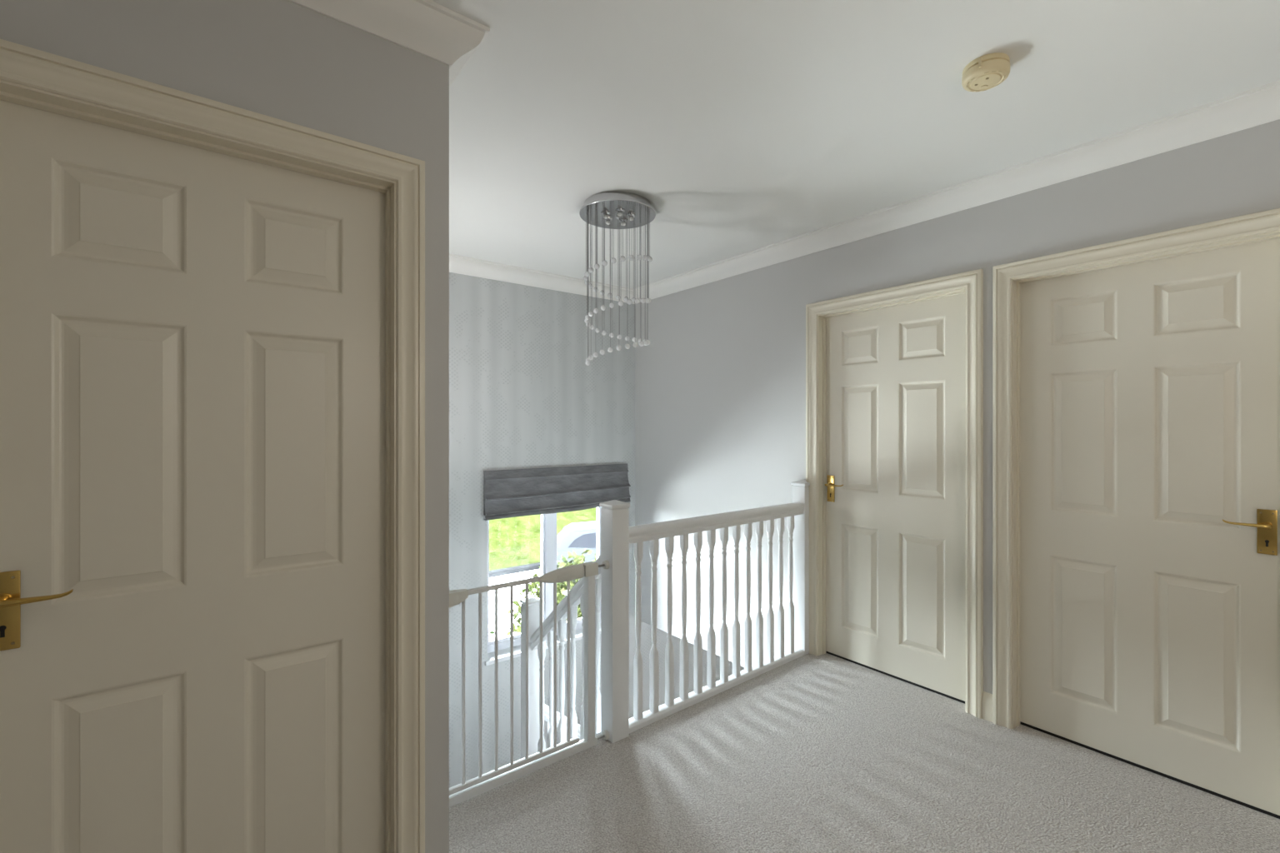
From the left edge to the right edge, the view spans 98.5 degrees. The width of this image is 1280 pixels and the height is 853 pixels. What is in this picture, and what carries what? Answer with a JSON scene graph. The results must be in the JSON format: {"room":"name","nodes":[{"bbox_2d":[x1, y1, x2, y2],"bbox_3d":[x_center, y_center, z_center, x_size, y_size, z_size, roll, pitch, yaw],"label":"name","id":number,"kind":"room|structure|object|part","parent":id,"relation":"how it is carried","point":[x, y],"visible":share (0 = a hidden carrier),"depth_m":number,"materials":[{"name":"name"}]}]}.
{"room":"upstairs landing","nodes":[
{"label":"upstairs landing","id":0,"kind":"room"},
{"bbox_2d":[0,0,449,852],"bbox_3d":[-1.478,0.236,0.907,2.289,2.718,0.110,0,0,-38],"label":"wall","id":1,"kind":"structure","parent":0,"point":[285,60],"depth_m":1.40,"materials":[{"name":"grey paint"}]},
{"bbox_2d":[0,100,384,852],"bbox_3d":[-0.999,0.343,1.281,0.771,1.980,0.092,0,0,-38],"label":"door","id":2,"kind":"structure","parent":1,"relation":"in","point":[192,338],"depth_m":1.26,"materials":[{"name":"beige paint"}]},
{"bbox_3d":[-1.257,0.364,1.088,0.047,0.155,0.007,0,0,-38],"label":"handle","id":3,"kind":"part","parent":2,"relation":"part of","materials":[{"name":"gold metal"}]},
{"bbox_3d":[-1.204,0.341,1.094,0.115,0.025,0.050,0,0,-38],"label":"lever","id":4,"kind":"part","parent":2,"relation":"part of","materials":[{"name":"gold metal"}]},
{"bbox_2d":[0,39,424,852],"bbox_3d":[-0.993,0.309,1.272,0.930,2.072,0.132,0,0,-38],"label":"door frame","id":5,"kind":"structure","parent":1,"relation":"attached to","point":[32,77],"depth_m":1.48,"materials":[{"name":"beige wood"}]},
{"bbox_2d":[287,0,489,65],"bbox_3d":[-1.384,-1.075,0.856,2.375,0.096,0.086,0,0,-38],"label":"crown molding","id":6,"kind":"structure","parent":1,"relation":"attached to","point":[428,28],"depth_m":1.46,"materials":[{"name":"white paint"}]},
{"bbox_2d":[449,272,744,788],"bbox_3d":[-0.331,1.411,4.528,3.981,5.068,0.200,0,0,-38],"label":"wall","id":7,"kind":"structure","parent":0,"point":[523,393],"depth_m":3.96,"materials":[{"name":"grey paint"}]},
{"bbox_2d":[449,254,634,304],"bbox_3d":[-0.912,-1.075,3.891,2.281,0.096,0.086,0,0,-38],"label":"crown molding","id":8,"kind":"structure","parent":7,"relation":"attached to","point":[457,264],"depth_m":3.97,"materials":[{"name":"white paint"}]},
{"bbox_2d":[485,506,602,665],"bbox_3d":[-0.680,1.008,4.231,1.130,1.287,0.207,0,0,-38],"label":"window","id":9,"kind":"structure","parent":7,"relation":"in","point":[548,522],"depth_m":4.24,"materials":[{"name":"white plastic"}]},
{"bbox_3d":[-0.661,1.639,4.208,1.130,0.027,0.147,0,0,-38],"label":"sill","id":10,"kind":"part","parent":9,"relation":"part of","materials":[{"name":"white"}]},
{"bbox_2d":[483,463,630,520],"bbox_3d":[-0.578,0.476,4.167,1.237,0.343,0.063,0,0,-38],"label":"blind","id":11,"kind":"object","parent":7,"relation":"attached to","point":[528,492],"visible":0.97,"depth_m":4.09,"materials":[{"name":"grey fabric"}]},
{"bbox_2d":[430,0,1279,289],"bbox_3d":[-0.191,-1.173,1.177,4.850,0.100,5.490,0,0,-38],"label":"ceiling","id":12,"kind":"structure","parent":0,"point":[745,126],"depth_m":1.90,"materials":[{"name":"white paint"}]},
{"bbox_2d":[579,191,655,365],"bbox_3d":[-0.113,-0.717,2.806,0.388,0.812,0.388,0,0,-38],"label":"chandelier","id":13,"kind":"object","parent":12,"relation":"hanging from","point":[611,210],"visible":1,"depth_m":2.75,"materials":[{"name":"silver metal"}]},
{"bbox_3d":[-0.113,-1.098,2.806,0.388,0.050,0.388,0,0,-38],"label":"ceiling plate","id":14,"kind":"part","parent":13,"relation":"part of","materials":[{"name":"silver metal"}]},
{"bbox_2d":[961,52,1009,91],"bbox_3d":[1.075,-1.095,1.717,0.133,0.055,0.128,0,0,-38],"label":"smoke detector","id":15,"kind":"object","parent":12,"relation":"attached to","point":[987,72],"visible":1,"depth_m":1.69,"materials":[{"name":"beige plastic"}]},
{"bbox_3d":[1.077,-1.115,1.719,0.126,0.016,0.126,0,0,-38],"label":"plate","id":16,"kind":"part","parent":15,"relation":"part of","materials":[{"name":"beige plastic"}]},
{"bbox_2d":[449,653,1279,852],"bbox_3d":[0.360,1.470,0.472,4.850,0.250,3.700,0,0,-38],"label":"floor","id":17,"kind":"structure","parent":0,"point":[810,753],"depth_m":2.05,"materials":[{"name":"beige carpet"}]},
{"bbox_2d":[599,480,809,743],"bbox_3d":[0.421,0.833,2.840,1.480,1.024,0.101,0,0,-40],"label":"banister","id":18,"kind":"object","parent":17,"relation":"on","point":[617,535],"visible":1,"depth_m":2.71,"materials":[{"name":"white wood"}]},
{"bbox_2d":[449,560,609,807],"bbox_3d":[-0.453,0.957,2.124,0.791,0.771,0.042,0,0,-38],"label":"safety gate","id":19,"kind":"object","parent":18,"relation":"attached to","point":[465,791],"visible":0.82,"depth_m":2.14,"materials":[{"name":"white"}]},
{"bbox_3d":[-0.476,0.599,2.106,0.565,0.018,0.018,0,0,-38],"label":"rail","id":20,"kind":"part","parent":19,"relation":"part of","materials":[{"name":"white"}]},
{"bbox_3d":[-0.476,1.292,2.106,0.565,0.018,0.018,0,0,-38],"label":"rail","id":21,"kind":"part","parent":19,"relation":"part of","materials":[{"name":"white"}]},
{"bbox_3d":[-0.322,0.600,2.226,0.206,0.058,0.040,0,0,-38],"label":"latch handle","id":22,"kind":"part","parent":19,"relation":"part of","materials":[{"name":"white plastic"}]},
{"bbox_3d":[-0.212,0.957,2.313,0.037,0.708,0.036,0,0,-38],"label":"post","id":23,"kind":"part","parent":19,"relation":"part of","materials":[{"name":"white"}]},
{"bbox_3d":[-0.109,0.833,2.400,0.098,1.024,0.098,0,0,-38],"label":"newel post","id":24,"kind":"part","parent":18,"relation":"part of","materials":[{"name":"white wood"}]},
{"bbox_3d":[0.435,0.482,2.849,1.330,0.070,0.066,0,0,-39],"label":"handrail","id":25,"kind":"part","parent":18,"relation":"part of","materials":[{"name":"white wood"}]},
{"bbox_3d":[0.435,1.329,2.849,1.330,0.031,0.060,0,0,-39],"label":"rail","id":26,"kind":"part","parent":18,"relation":"part of","materials":[{"name":"white wood"}]},
{"bbox_3d":[0.963,0.833,3.292,0.067,1.024,0.098,0,0,-38],"label":"newel post","id":27,"kind":"part","parent":18,"relation":"part of","materials":[{"name":"white wood"}]},
{"bbox_2d":[825,651,964,704],"bbox_3d":[1.361,1.340,2.975,0.032,0.010,0.788,0,0,-38],"label":"threshold","id":28,"kind":"object","parent":17,"relation":"on","point":[827,652],"visible":0.43,"depth_m":2.93,"materials":[{"name":"black"}]},
{"bbox_2d":[1020,721,1279,819],"bbox_3d":[1.973,1.340,2.193,0.032,0.010,0.788,0,0,-38],"label":"threshold","id":29,"kind":"object","parent":17,"relation":"on","point":[1225,797],"visible":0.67,"depth_m":2.13,"materials":[{"name":"black"}]},
{"bbox_2d":[635,119,1279,694],"bbox_3d":[1.630,0.243,2.590,0.120,2.733,5.270,0,0,-38],"label":"wall","id":30,"kind":"structure","parent":0,"point":[720,378],"depth_m":3.42,"materials":[{"name":"grey paint"}]},
{"bbox_2d":[805,269,983,719],"bbox_3d":[1.329,0.309,2.949,0.132,2.072,0.947,0,0,-38],"label":"door frame","id":31,"kind":"structure","parent":30,"relation":"attached to","point":[970,283],"depth_m":2.70,"materials":[{"name":"beige wood"}]},
{"bbox_2d":[825,293,964,701],"bbox_3d":[1.337,0.342,2.956,0.092,1.978,0.788,0,0,-38],"label":"door","id":32,"kind":"structure","parent":30,"relation":"in","point":[895,484],"depth_m":2.92,"materials":[{"name":"beige paint"}]},
{"bbox_3d":[1.122,0.364,3.242,0.007,0.155,0.047,0,0,-38],"label":"handle","id":33,"kind":"part","parent":32,"relation":"part of","materials":[{"name":"gold metal"}]},
{"bbox_3d":[1.128,0.341,3.190,0.050,0.025,0.115,0,0,-38],"label":"lever","id":34,"kind":"part","parent":32,"relation":"part of","materials":[{"name":"gold metal"}]},
{"bbox_2d":[635,80,1279,299],"bbox_3d":[1.549,-1.075,2.526,0.086,0.096,5.270,0,0,-38],"label":"crown molding","id":35,"kind":"structure","parent":30,"relation":"attached to","point":[1260,105],"depth_m":2.37,"materials":[{"name":"white paint"}]},
{"bbox_2d":[982,691,992,722],"bbox_3d":[1.594,1.284,2.526,0.016,0.122,0.043,0,0,-38],"label":"baseboard","id":36,"kind":"structure","parent":30,"relation":"attached to","point":[987,697],"depth_m":2.52,"materials":[{"name":"beige wood"}]},
{"bbox_2d":[992,208,1279,729],"bbox_3d":[1.940,0.309,2.167,0.132,2.072,0.947,0,0,-38],"label":"door frame","id":37,"kind":"structure","parent":30,"relation":"attached to","point":[1007,278],"depth_m":2.46,"materials":[{"name":"beige wood"}]},
{"bbox_2d":[1020,238,1279,815],"bbox_3d":[1.949,0.342,2.174,0.092,1.978,0.788,0,0,-38],"label":"door","id":38,"kind":"structure","parent":30,"relation":"in","point":[1150,390],"depth_m":2.13,"materials":[{"name":"beige paint"}]},
{"bbox_3d":[2.118,0.341,1.925,0.050,0.025,0.115,0,0,-38],"label":"lever","id":39,"kind":"part","parent":38,"relation":"part of","materials":[{"name":"gold metal"}]},
{"bbox_3d":[2.167,0.364,1.906,0.007,0.155,0.047,0,0,-38],"label":"handle","id":40,"kind":"part","parent":38,"relation":"part of","materials":[{"name":"gold metal"}]},
{"bbox_3d":[-1.308,1.411,2.449,0.120,5.068,2.110,0,0,-38],"label":"wall","id":41,"kind":"structure","parent":0,"visible":0},
{"bbox_2d":[449,31,489,88],"bbox_3d":[-1.130,-1.075,2.388,0.086,0.096,2.186,0,0,-38],"label":"crown molding","id":42,"kind":"structure","parent":41,"relation":"attached to","point":[457,67],"depth_m":1.62,"materials":[{"name":"white paint"}]},
{"label":"outside","id":43,"kind":"structure","parent":0,"visible":0},
{"bbox_2d":[489,569,540,640],"bbox_3d":[-1.753,4.345,10.354,70.000,0.300,10.730,0,0,-38],"label":"ground","id":44,"kind":"structure","parent":43,"point":[504,593],"depth_m":13.38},
{"bbox_2d":[489,627,494,639],"bbox_3d":[-1.687,3.163,5.813,1.006,2.071,0.932,0,0,-13],"label":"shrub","id":45,"kind":"object","parent":44,"relation":"on","point":[492,632],"visible":0.02,"depth_m":5.98,"materials":[{"name":"green plant"}]},
{"bbox_2d":[489,562,540,578],"bbox_3d":[-4.743,4.225,14.986,61.000,0.340,0.250,0,0,-38],"label":"kerb","id":46,"kind":"object","parent":44,"relation":"on","point":[508,571],"depth_m":15.76,"materials":[{"name":"grey concrete"}]},
{"bbox_2d":[505,549,596,636],"bbox_3d":[-0.642,2.977,8.460,2.709,2.456,2.058,0,0,-38],"label":"bush","id":47,"kind":"object","parent":44,"relation":"on","point":[561,587],"visible":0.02,"depth_m":8.25,"materials":[{"name":"green plant"}]},
{"bbox_2d":[556,520,596,568],"bbox_3d":[-0.382,3.447,15.518,4.330,1.496,1.830,0,0,-6],"label":"car","id":48,"kind":"object","parent":44,"relation":"on","point":[577,537],"visible":0.12,"depth_m":14.62,"materials":[{"name":"white paint"}]},
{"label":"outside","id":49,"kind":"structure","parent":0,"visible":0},
{"bbox_2d":[489,507,596,570],"bbox_3d":[-6.625,1.960,25.100,70.500,4.330,18.000,0,0,-38],"label":"lawn","id":50,"kind":"structure","parent":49,"point":[513,542],"depth_m":17.39,"materials":[{"name":"green plant"}]},
{"bbox_3d":[0.954,3.995,2.886,4.181,0.100,4.170,0,0,-38],"label":"floor","id":51,"kind":"structure","parent":0,"visible":0},
{"bbox_3d":[-0.451,2.755,3.246,2.205,2.420,1.632,0,0,-38],"label":"staircase","id":52,"kind":"structure","parent":51,"relation":"on","visible":0},
{"bbox_2d":[519,555,600,759],"bbox_3d":[0.136,2.160,3.146,1.409,3.242,0.781,0,0,-38],"label":"banister","id":53,"kind":"object","parent":52,"relation":"on","point":[577,592],"visible":0.28,"depth_m":2.82,"materials":[{"name":"white wood"}]},
{"bbox_3d":[-0.591,1.889,3.010,0.098,1.911,0.098,0,0,-38],"label":"newel post","id":54,"kind":"part","parent":53,"relation":"part of","materials":[{"name":"white wood"}]},
{"bbox_3d":[-0.038,2.107,3.443,1.316,1.193,0.066,0,0,-38],"label":"handrail","id":55,"kind":"part","parent":53,"relation":"part of","materials":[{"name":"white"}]},
{"bbox_3d":[-0.352,0.872,2.705,0.066,0.665,0.688,0,0,-38],"label":"handrail","id":56,"kind":"part","parent":53,"relation":"part of","materials":[{"name":"white wood"}]}
]}

